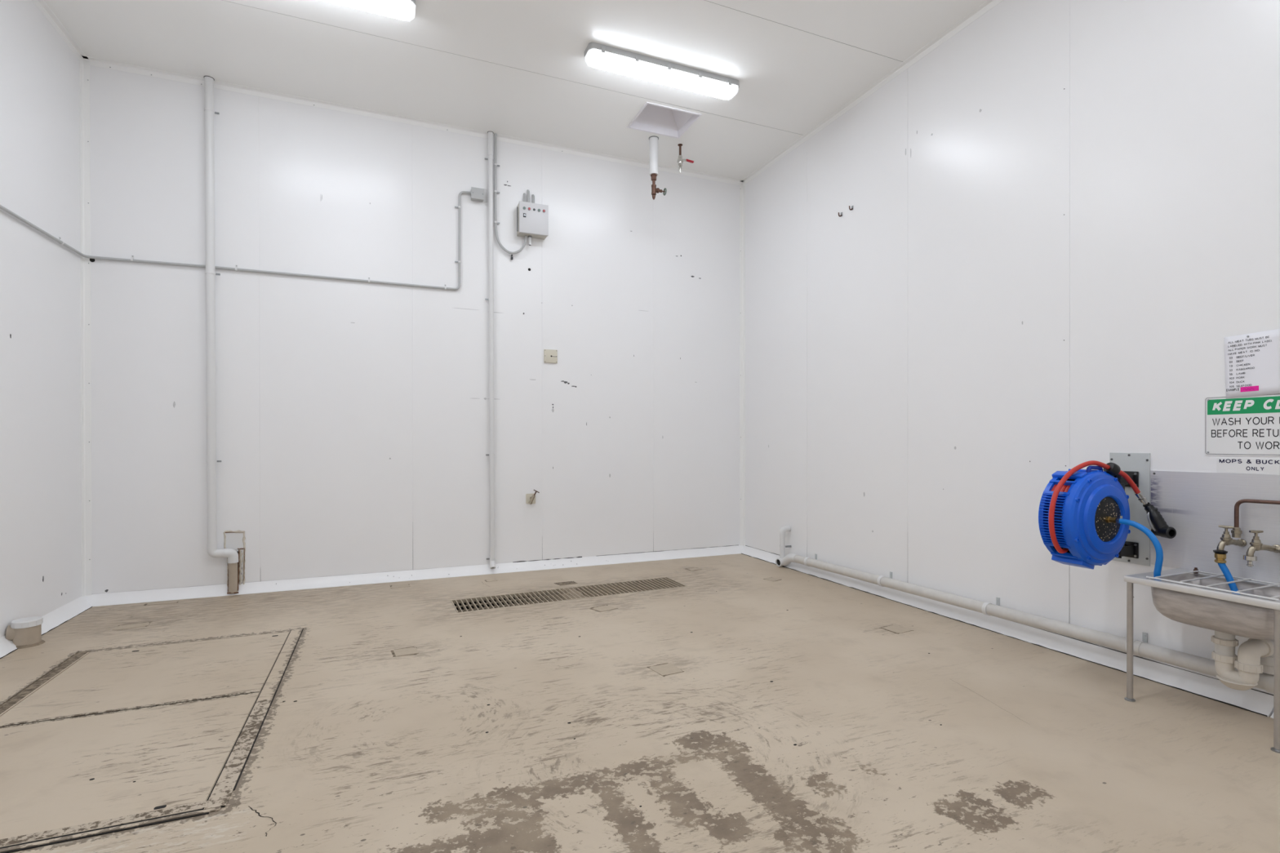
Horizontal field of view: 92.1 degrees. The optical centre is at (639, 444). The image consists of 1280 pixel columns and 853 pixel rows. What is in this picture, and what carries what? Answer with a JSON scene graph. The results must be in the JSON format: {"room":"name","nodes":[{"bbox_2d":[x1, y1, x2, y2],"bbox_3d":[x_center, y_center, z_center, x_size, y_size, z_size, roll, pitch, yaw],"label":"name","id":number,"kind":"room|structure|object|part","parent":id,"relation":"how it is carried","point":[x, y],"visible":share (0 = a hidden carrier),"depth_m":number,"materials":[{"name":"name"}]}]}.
{"room":"processing plant","nodes":[
{"label":"processing plant","id":0,"kind":"room"},
{"bbox_2d":[0,0,81,637],"bbox_3d":[-2.600,-0.847,0.744,0.003,4.180,8.600,0,0,-23],"label":"wall","id":1,"kind":"structure","parent":0,"point":[41,450],"depth_m":4.08,"materials":[{"name":"white paint"}]},
{"bbox_2d":[0,595,92,658],"bbox_3d":[-2.563,1.204,0.764,0.074,0.083,8.600,0,0,-23],"label":"baseboard","id":2,"kind":"structure","parent":1,"relation":"attached to","point":[60,615],"depth_m":4.26,"materials":[{"name":"white plastic"}]},
{"bbox_2d":[31,0,87,62],"bbox_3d":[-2.583,-2.916,0.746,0.042,0.042,8.600,0,0,-23],"label":"trim","id":3,"kind":"structure","parent":1,"relation":"attached to","point":[42,5],"depth_m":4.35,"materials":[{"name":"white metal"}]},
{"bbox_2d":[89,65,739,594],"bbox_3d":[-1.544,-0.863,5.841,5.870,4.180,0.006,0,0,-23],"label":"wall","id":4,"kind":"structure","parent":0,"point":[353,430],"depth_m":5.54,"materials":[{"name":"white paint"}]},
{"bbox_2d":[80,61,92,596],"bbox_3d":[-4.224,-0.870,4.701,0.045,4.067,0.045,0,0,-23],"label":"trim","id":5,"kind":"structure","parent":4,"relation":"attached to","point":[85,152],"depth_m":4.72,"materials":[{"name":"white"}]},
{"bbox_2d":[204,75,238,592],"bbox_3d":[-3.402,-0.866,5.014,0.225,4.165,0.096,0,0,-23],"label":"drain pipe","id":6,"kind":"object","parent":4,"relation":"attached to","point":[232,554],"visible":1,"depth_m":4.95,"materials":[{"name":"white plastic"}]},
{"bbox_2d":[223,529,245,594],"bbox_3d":[-3.333,0.964,5.057,0.157,0.510,0.082,0,0,-23],"label":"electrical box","id":7,"kind":"object","parent":4,"relation":"attached to","point":[235,540],"depth_m":5.10,"materials":[{"name":"white plastic"}]},
{"bbox_3d":[-3.348,0.800,5.092,0.128,0.140,0.004,0,0,-23],"label":"patch panel","id":8,"kind":"part","parent":7,"relation":"part of","materials":[{"name":"white plastic"}]},
{"bbox_2d":[0,191,471,290],"bbox_3d":[-2.304,-1.859,3.789,2.880,1.008,3.200,0,0,-23],"label":"conduit","id":9,"kind":"object","parent":4,"relation":"attached to","point":[61,242],"visible":0.98,"depth_m":5.10,"materials":[{"name":"white plastic"}]},
{"bbox_2d":[82,55,742,186],"bbox_3d":[-1.539,-2.932,5.817,5.870,0.042,0.042,0,0,-23],"label":"trim","id":10,"kind":"structure","parent":4,"relation":"attached to","point":[89,60],"depth_m":5.50,"materials":[{"name":"white metal"}]},
{"bbox_2d":[84,545,742,606],"bbox_3d":[-1.528,1.183,5.814,5.870,0.090,0.074,0,0,-23],"label":"baseboard","id":11,"kind":"structure","parent":4,"relation":"attached to","point":[257,587],"depth_m":5.52,"materials":[{"name":"white plastic"}]},
{"bbox_2d":[471,186,487,202],"bbox_3d":[-1.514,-2.361,5.809,0.154,0.132,0.077,0,0,-23],"label":"junction box","id":12,"kind":"object","parent":4,"relation":"attached to","point":[478,194],"visible":1,"depth_m":5.78,"materials":[{"name":"white plastic"}]},
{"bbox_3d":[-1.518,-2.348,5.773,0.119,0.104,0.008,0,0,-23],"label":"lid","id":13,"kind":"part","parent":12,"relation":"part of","materials":[{"name":"white plastic"}]},
{"bbox_2d":[484,131,495,568],"bbox_3d":[-1.409,-0.884,5.846,0.104,4.137,0.074,0,0,33],"label":"pipe","id":14,"kind":"object","parent":4,"relation":"attached to","point":[490,134],"visible":1,"depth_m":5.83,"materials":[{"name":"white plastic"}]},
{"bbox_2d":[489,560,495,568],"bbox_3d":[-1.397,1.136,5.847,0.054,0.096,0.088,0,0,-23],"label":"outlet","id":15,"kind":"object","parent":14,"relation":"attached to","point":[492,562],"depth_m":5.83,"materials":[{"name":"white plastic"}]},
{"bbox_2d":[493,133,527,259],"bbox_3d":[-1.245,-2.368,5.928,0.313,1.171,0.058,0,0,-19],"label":"conduit","id":16,"kind":"object","parent":4,"relation":"attached to","point":[495,165],"visible":1,"depth_m":5.87,"materials":[{"name":"white plastic"}]},
{"bbox_2d":[525,489,539,504],"bbox_3d":[-1.044,0.513,6.009,0.119,0.145,0.082,0,0,-23],"label":"tap","id":17,"kind":"object","parent":4,"relation":"attached to","point":[530,498],"visible":1,"depth_m":6.03,"materials":[{"name":"beige plastic"}]},
{"bbox_2d":[516,189,548,245],"bbox_3d":[-1.044,-2.209,5.970,0.291,0.556,0.151,0,0,-23],"label":"control box","id":18,"kind":"object","parent":4,"relation":"attached to","point":[532,219],"visible":1,"depth_m":5.92,"materials":[{"name":"plastic"}]},
{"bbox_3d":[-1.020,-2.166,5.924,0.281,0.294,0.024,0,0,-23],"label":"door","id":19,"kind":"part","parent":18,"relation":"part of","materials":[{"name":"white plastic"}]},
{"bbox_2d":[543,349,557,363],"bbox_3d":[-0.884,-0.871,6.107,0.134,0.132,0.018,0,0,-23],"label":"cover plate","id":20,"kind":"object","parent":4,"relation":"attached to","point":[550,356],"visible":1,"depth_m":6.10,"materials":[{"name":"beige plastic"}]},
{"bbox_2d":[739,184,745,546],"bbox_3d":[1.153,-0.883,6.941,0.045,4.067,0.045,0,0,-23],"label":"trim","id":21,"kind":"structure","parent":4,"relation":"attached to","point":[742,188],"depth_m":6.96,"materials":[{"name":"white metal"}]},
{"bbox_2d":[44,0,986,180],"bbox_3d":[0.107,-2.944,1.867,5.870,0.003,8.600,0,0,-23],"label":"ceiling","id":22,"kind":"structure","parent":0,"point":[517,68],"depth_m":4.66,"materials":[{"name":"white paint"}]},
{"bbox_2d":[321,0,415,22],"bbox_3d":[-2.094,-2.896,3.874,1.285,0.100,0.175,0,0,-23],"label":"fluorescent light","id":23,"kind":"object","parent":22,"relation":"attached to","point":[403,10],"visible":1,"depth_m":4.03,"materials":[{"name":"white plastic"}]},
{"bbox_2d":[407,1,415,22],"bbox_3d":[-1.525,-2.876,4.112,0.051,0.054,0.151,0,0,-23],"label":"end cap","id":24,"kind":"object","parent":23,"relation":"attached to","point":[411,5],"depth_m":4.07,"materials":[{"name":"white plastic"}]},
{"bbox_2d":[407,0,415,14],"bbox_3d":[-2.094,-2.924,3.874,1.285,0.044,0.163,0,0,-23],"label":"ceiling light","id":25,"kind":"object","parent":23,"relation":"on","point":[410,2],"depth_m":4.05,"materials":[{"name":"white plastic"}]},
{"bbox_2d":[648,135,666,199],"bbox_3d":[0.167,-2.660,5.972,0.174,0.590,0.100,0,0,-23],"label":"pipe","id":26,"kind":"object","parent":22,"relation":"attached to","point":[653,143],"visible":1,"depth_m":5.93,"materials":[{"name":"white plastic"}]},
{"bbox_2d":[584,42,739,100],"bbox_3d":[0.195,-2.902,4.837,1.285,0.100,0.175,0,0,-23],"label":"fluorescent light","id":27,"kind":"object","parent":22,"relation":"attached to","point":[597,55],"visible":1,"depth_m":4.77,"materials":[{"name":"white plastic"}]},
{"bbox_2d":[584,48,595,66],"bbox_3d":[-0.375,-2.879,4.600,0.051,0.054,0.151,0,0,-23],"label":"end cap","id":28,"kind":"object","parent":27,"relation":"attached to","point":[589,55],"depth_m":4.58,"materials":[{"name":"white plastic"}]},
{"bbox_2d":[727,85,738,100],"bbox_3d":[0.764,-2.881,5.074,0.051,0.054,0.151,0,0,-23],"label":"end cap","id":29,"kind":"object","parent":27,"relation":"attached to","point":[735,89],"depth_m":5.02,"materials":[{"name":"white plastic"}]},
{"bbox_2d":[626,102,702,138],"bbox_3d":[0.217,-3.111,5.632,0.538,0.328,0.464,0,0,-23],"label":"ceiling vent","id":30,"kind":"object","parent":22,"relation":"in","point":[652,117],"visible":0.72,"depth_m":5.79,"materials":[{"name":"grey metal"}]},
{"bbox_2d":[634,103,693,130],"bbox_3d":[0.217,-3.142,5.632,0.498,0.265,0.424,0,0,-23],"label":"hood","id":31,"kind":"object","parent":30,"relation":"attached to","point":[654,117],"depth_m":5.80,"materials":[{"name":"grey metal"}]},
{"bbox_2d":[677,143,693,173],"bbox_3d":[0.451,-2.819,6.111,0.178,0.273,0.060,0,0,-23],"label":"valve","id":32,"kind":"object","parent":22,"relation":"hanging from","point":[680,161],"visible":1,"depth_m":6.08,"materials":[{"name":"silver metal"}]},
{"bbox_2d":[0,553,1279,852],"bbox_3d":[0.112,1.234,1.879,5.870,0.005,8.600,0,0,-23],"label":"floor","id":33,"kind":"structure","parent":0,"point":[752,704],"depth_m":2.64,"materials":[{"name":"paint"}]},
{"bbox_2d":[5,616,44,648],"bbox_3d":[-3.781,1.157,3.799,0.170,0.158,0.170,0,0,-23],"label":"cleanout","id":34,"kind":"object","parent":33,"relation":"on","point":[24,633],"visible":0.98,"depth_m":3.75,"materials":[{"name":"white plastic"}]},
{"bbox_2d":[0,628,303,852],"bbox_3d":[-2.372,1.234,2.876,1.186,0.006,2.212,0,0,-23],"label":"floor hatch","id":35,"kind":"object","parent":33,"relation":"on","point":[166,719],"visible":1,"depth_m":2.62,"materials":[{"name":"paint"}]},
{"bbox_3d":[-2.165,1.236,2.378,1.034,0.004,1.054,0,0,-23],"label":"lid","id":36,"kind":"part","parent":35,"relation":"part of","materials":[{"name":"paint"}]},
{"bbox_3d":[-2.575,1.234,3.361,1.034,0.004,1.052,0,0,-23],"label":"lid","id":37,"kind":"part","parent":35,"relation":"part of","materials":[{"name":"paint"}]},
{"bbox_2d":[450,577,686,613],"bbox_3d":[-0.543,1.310,5.096,1.940,0.165,0.396,0,0,-25],"label":"floor drain","id":38,"kind":"object","parent":33,"relation":"in","point":[473,604],"visible":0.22,"depth_m":5.08,"materials":[{"name":"metal"}]},
{"bbox_3d":[-0.540,1.249,5.089,1.917,0.010,0.136,0,0,-25],"label":"cross rod","id":39,"kind":"part","parent":38,"relation":"part of","materials":[{"name":"metal"}]},
{"bbox_2d":[1124,567,1279,753],"bbox_3d":[2.652,0.919,2.798,0.461,0.625,0.578,0,0,-23],"label":"sink","id":40,"kind":"object","parent":33,"relation":"on","point":[1206,600],"visible":0.99,"depth_m":2.73,"materials":[{"name":"silver metal"}]},
{"bbox_3d":[2.356,0.936,2.965,0.025,0.565,0.025,0,0,-23],"label":"leg","id":41,"kind":"part","parent":40,"relation":"part of","materials":[{"name":"metal"}]},
{"bbox_3d":[2.566,0.620,2.941,0.351,0.010,0.008,0,0,-23],"label":"grate rod","id":42,"kind":"part","parent":40,"relation":"part of","materials":[{"name":"silver metal"}]},
{"bbox_2d":[1115,515,1239,595],"bbox_3d":[2.543,0.587,2.912,0.461,0.466,0.145,0,0,24],"label":"hose","id":43,"kind":"object","parent":40,"relation":"in","point":[1220,555],"visible":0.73,"depth_m":2.89,"materials":[{"name":"rubber"}]},
{"bbox_3d":[2.603,0.620,2.852,0.351,0.010,0.008,0,0,-23],"label":"grate rod","id":44,"kind":"part","parent":40,"relation":"part of","materials":[{"name":"silver metal"}]},
{"bbox_3d":[2.479,0.626,2.693,0.008,0.008,0.466,0,0,-23],"label":"grate rod","id":45,"kind":"part","parent":40,"relation":"part of","materials":[{"name":"silver metal"}]},
{"bbox_3d":[2.645,0.735,2.778,0.352,0.194,0.460,0,0,-23],"label":"bowl","id":46,"kind":"part","parent":40,"relation":"part of","materials":[{"name":"metal"}]},
{"bbox_3d":[2.640,0.620,2.763,0.351,0.010,0.008,0,0,-23],"label":"grate rod","id":47,"kind":"part","parent":40,"relation":"part of","materials":[{"name":"silver metal"}]},
{"bbox_3d":[2.806,0.623,2.821,0.008,0.008,0.450,0,0,-23],"label":"grate rod","id":48,"kind":"part","parent":40,"relation":"part of","materials":[{"name":"silver metal"}]},
{"bbox_2d":[1211,631,1274,690],"bbox_3d":[2.734,0.961,2.749,0.267,0.256,0.162,0,0,9],"label":"trap","id":49,"kind":"object","parent":40,"relation":"attached to","point":[1255,657],"visible":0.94,"depth_m":2.74,"materials":[{"name":"plastic"}]},
{"bbox_3d":[2.680,0.621,2.666,0.351,0.010,0.008,0,0,-23],"label":"grate rod","id":50,"kind":"part","parent":40,"relation":"part of","materials":[{"name":"silver metal"}]},
{"bbox_3d":[2.560,0.938,2.473,0.025,0.565,0.025,0,0,-23],"label":"leg","id":51,"kind":"part","parent":40,"relation":"part of","materials":[{"name":"metal"}]},
{"bbox_2d":[745,0,1279,694],"bbox_3d":[2.820,-0.860,3.002,0.003,4.180,8.600,0,0,-23],"label":"wall","id":52,"kind":"structure","parent":0,"point":[1047,251],"depth_m":3.97,"materials":[{"name":"white paint"}]},
{"bbox_2d":[742,0,1003,185],"bbox_3d":[2.797,-2.929,2.987,0.042,0.042,8.600,0,0,-23],"label":"trim","id":53,"kind":"structure","parent":52,"relation":"attached to","point":[988,5],"depth_m":4.97,"materials":[{"name":"white metal"}]},
{"bbox_2d":[741,545,1273,716],"bbox_3d":[2.001,1.184,4.880,0.074,0.088,4.512,0,0,-23],"label":"baseboard","id":54,"kind":"structure","parent":52,"relation":"attached to","point":[1259,702],"depth_m":3.63,"materials":[{"name":"white plastic"}]},
{"bbox_2d":[775,525,1273,693],"bbox_3d":[2.147,1.021,4.438,0.143,0.397,3.801,0,0,-23],"label":"pipe","id":55,"kind":"object","parent":52,"relation":"attached to","point":[1141,649],"visible":0.93,"depth_m":3.77,"materials":[{"name":"plastic"}]},
{"bbox_2d":[1038,460,1147,569],"bbox_3d":[2.367,0.359,3.191,0.682,0.552,0.243,0,0,-23],"label":"hose reel","id":56,"kind":"object","parent":52,"relation":"attached to","point":[1079,508],"visible":0.99,"depth_m":3.10,"materials":[{"name":"blue plastic"}]},
{"bbox_2d":[1044,489,1062,532],"bbox_3d":[2.107,0.378,3.135,0.071,0.287,0.118,0,0,-23],"label":"grille","id":57,"kind":"object","parent":56,"relation":"attached to","point":[1057,495],"depth_m":3.11,"materials":[{"name":"blue plastic"}]},
{"bbox_3d":[2.333,0.137,3.164,0.120,0.055,0.020,0,0,-23],"label":"carry handle","id":58,"kind":"part","parent":56,"relation":"part of","materials":[{"name":"blue plastic"}]},
{"bbox_3d":[2.348,0.378,3.099,0.228,0.228,0.004,0,0,-23],"label":"hub plate","id":59,"kind":"part","parent":56,"relation":"part of","materials":[{"name":"black plastic"}]},
{"bbox_2d":[1142,502,1176,538],"bbox_3d":[2.658,0.390,3.164,0.072,0.174,0.140,0,0,-23],"label":"gun","id":60,"kind":"object","parent":56,"relation":"hanging from","point":[1159,527],"visible":0.98,"depth_m":3.15,"materials":[{"name":"black plastic"}]},
{"bbox_2d":[1109,453,1150,566],"bbox_3d":[2.667,0.347,3.361,0.010,0.600,0.196,0,0,-23],"label":"plate","id":61,"kind":"object","parent":52,"relation":"attached to","point":[1135,462],"visible":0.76,"depth_m":3.32,"materials":[{"name":"grey paint"}]},
{"bbox_2d":[1151,470,1279,583],"bbox_3d":[2.860,0.389,2.900,0.008,0.497,0.796,0,0,-23],"label":"backsplash","id":62,"kind":"structure","parent":52,"relation":"attached to","point":[1194,504],"depth_m":3.02,"materials":[{"name":"silver metal"}]},
{"bbox_2d":[1217,524,1246,550],"bbox_3d":[2.777,0.438,2.900,0.147,0.114,0.056,0,0,-23],"label":"tap","id":63,"kind":"object","parent":62,"relation":"attached to","point":[1226,540],"visible":1,"depth_m":2.88,"materials":[{"name":"silver metal"}]},
{"bbox_3d":[2.745,0.397,2.887,0.015,0.033,0.055,0,0,-23],"label":"handle","id":64,"kind":"part","parent":63,"relation":"part of","materials":[{"name":"silver metal"}]},
{"bbox_2d":[1231,498,1279,537],"bbox_3d":[2.891,0.345,2.726,0.038,0.190,0.431,0,0,-23],"label":"copper pipe","id":65,"kind":"object","parent":63,"relation":"attached to","point":[1236,532],"visible":0.98,"depth_m":2.90,"materials":[{"name":"brown metal"}]},
{"bbox_2d":[1243,530,1279,566],"bbox_3d":[2.862,0.471,2.682,0.158,0.164,0.321,0,0,-23],"label":"tap","id":66,"kind":"object","parent":62,"relation":"attached to","point":[1255,544],"visible":1,"depth_m":2.78,"materials":[{"name":"silver metal"}]},
{"bbox_3d":[2.786,0.406,2.788,0.053,0.033,0.015,0,0,4],"label":"handle","id":67,"kind":"part","parent":66,"relation":"part of","materials":[{"name":"silver metal"}]},
{"bbox_2d":[1204,393,1279,456],"bbox_3d":[2.881,-0.089,2.849,0.006,0.288,0.447,0,0,-23],"label":"safety sign","id":68,"kind":"object","parent":52,"relation":"attached to","point":[1250,425],"visible":1,"depth_m":2.92,"materials":[{"name":"white plastic"}]},
{"bbox_2d":[1216,457,1279,474],"bbox_3d":[2.872,0.103,2.876,0.002,0.070,0.293,0,0,-23],"label":"label","id":69,"kind":"object","parent":52,"relation":"attached to","point":[1260,466],"visible":1,"depth_m":2.90,"materials":[{"name":"white plastic"}]},
{"bbox_2d":[1223,328,1279,398],"bbox_3d":[2.862,-0.372,2.880,0.005,0.302,0.216,0,0,-23],"label":"paper notice","id":70,"kind":"object","parent":52,"relation":"attached to","point":[1251,360],"visible":1,"depth_m":2.88,"materials":[{"name":"white paper"}]}
]}

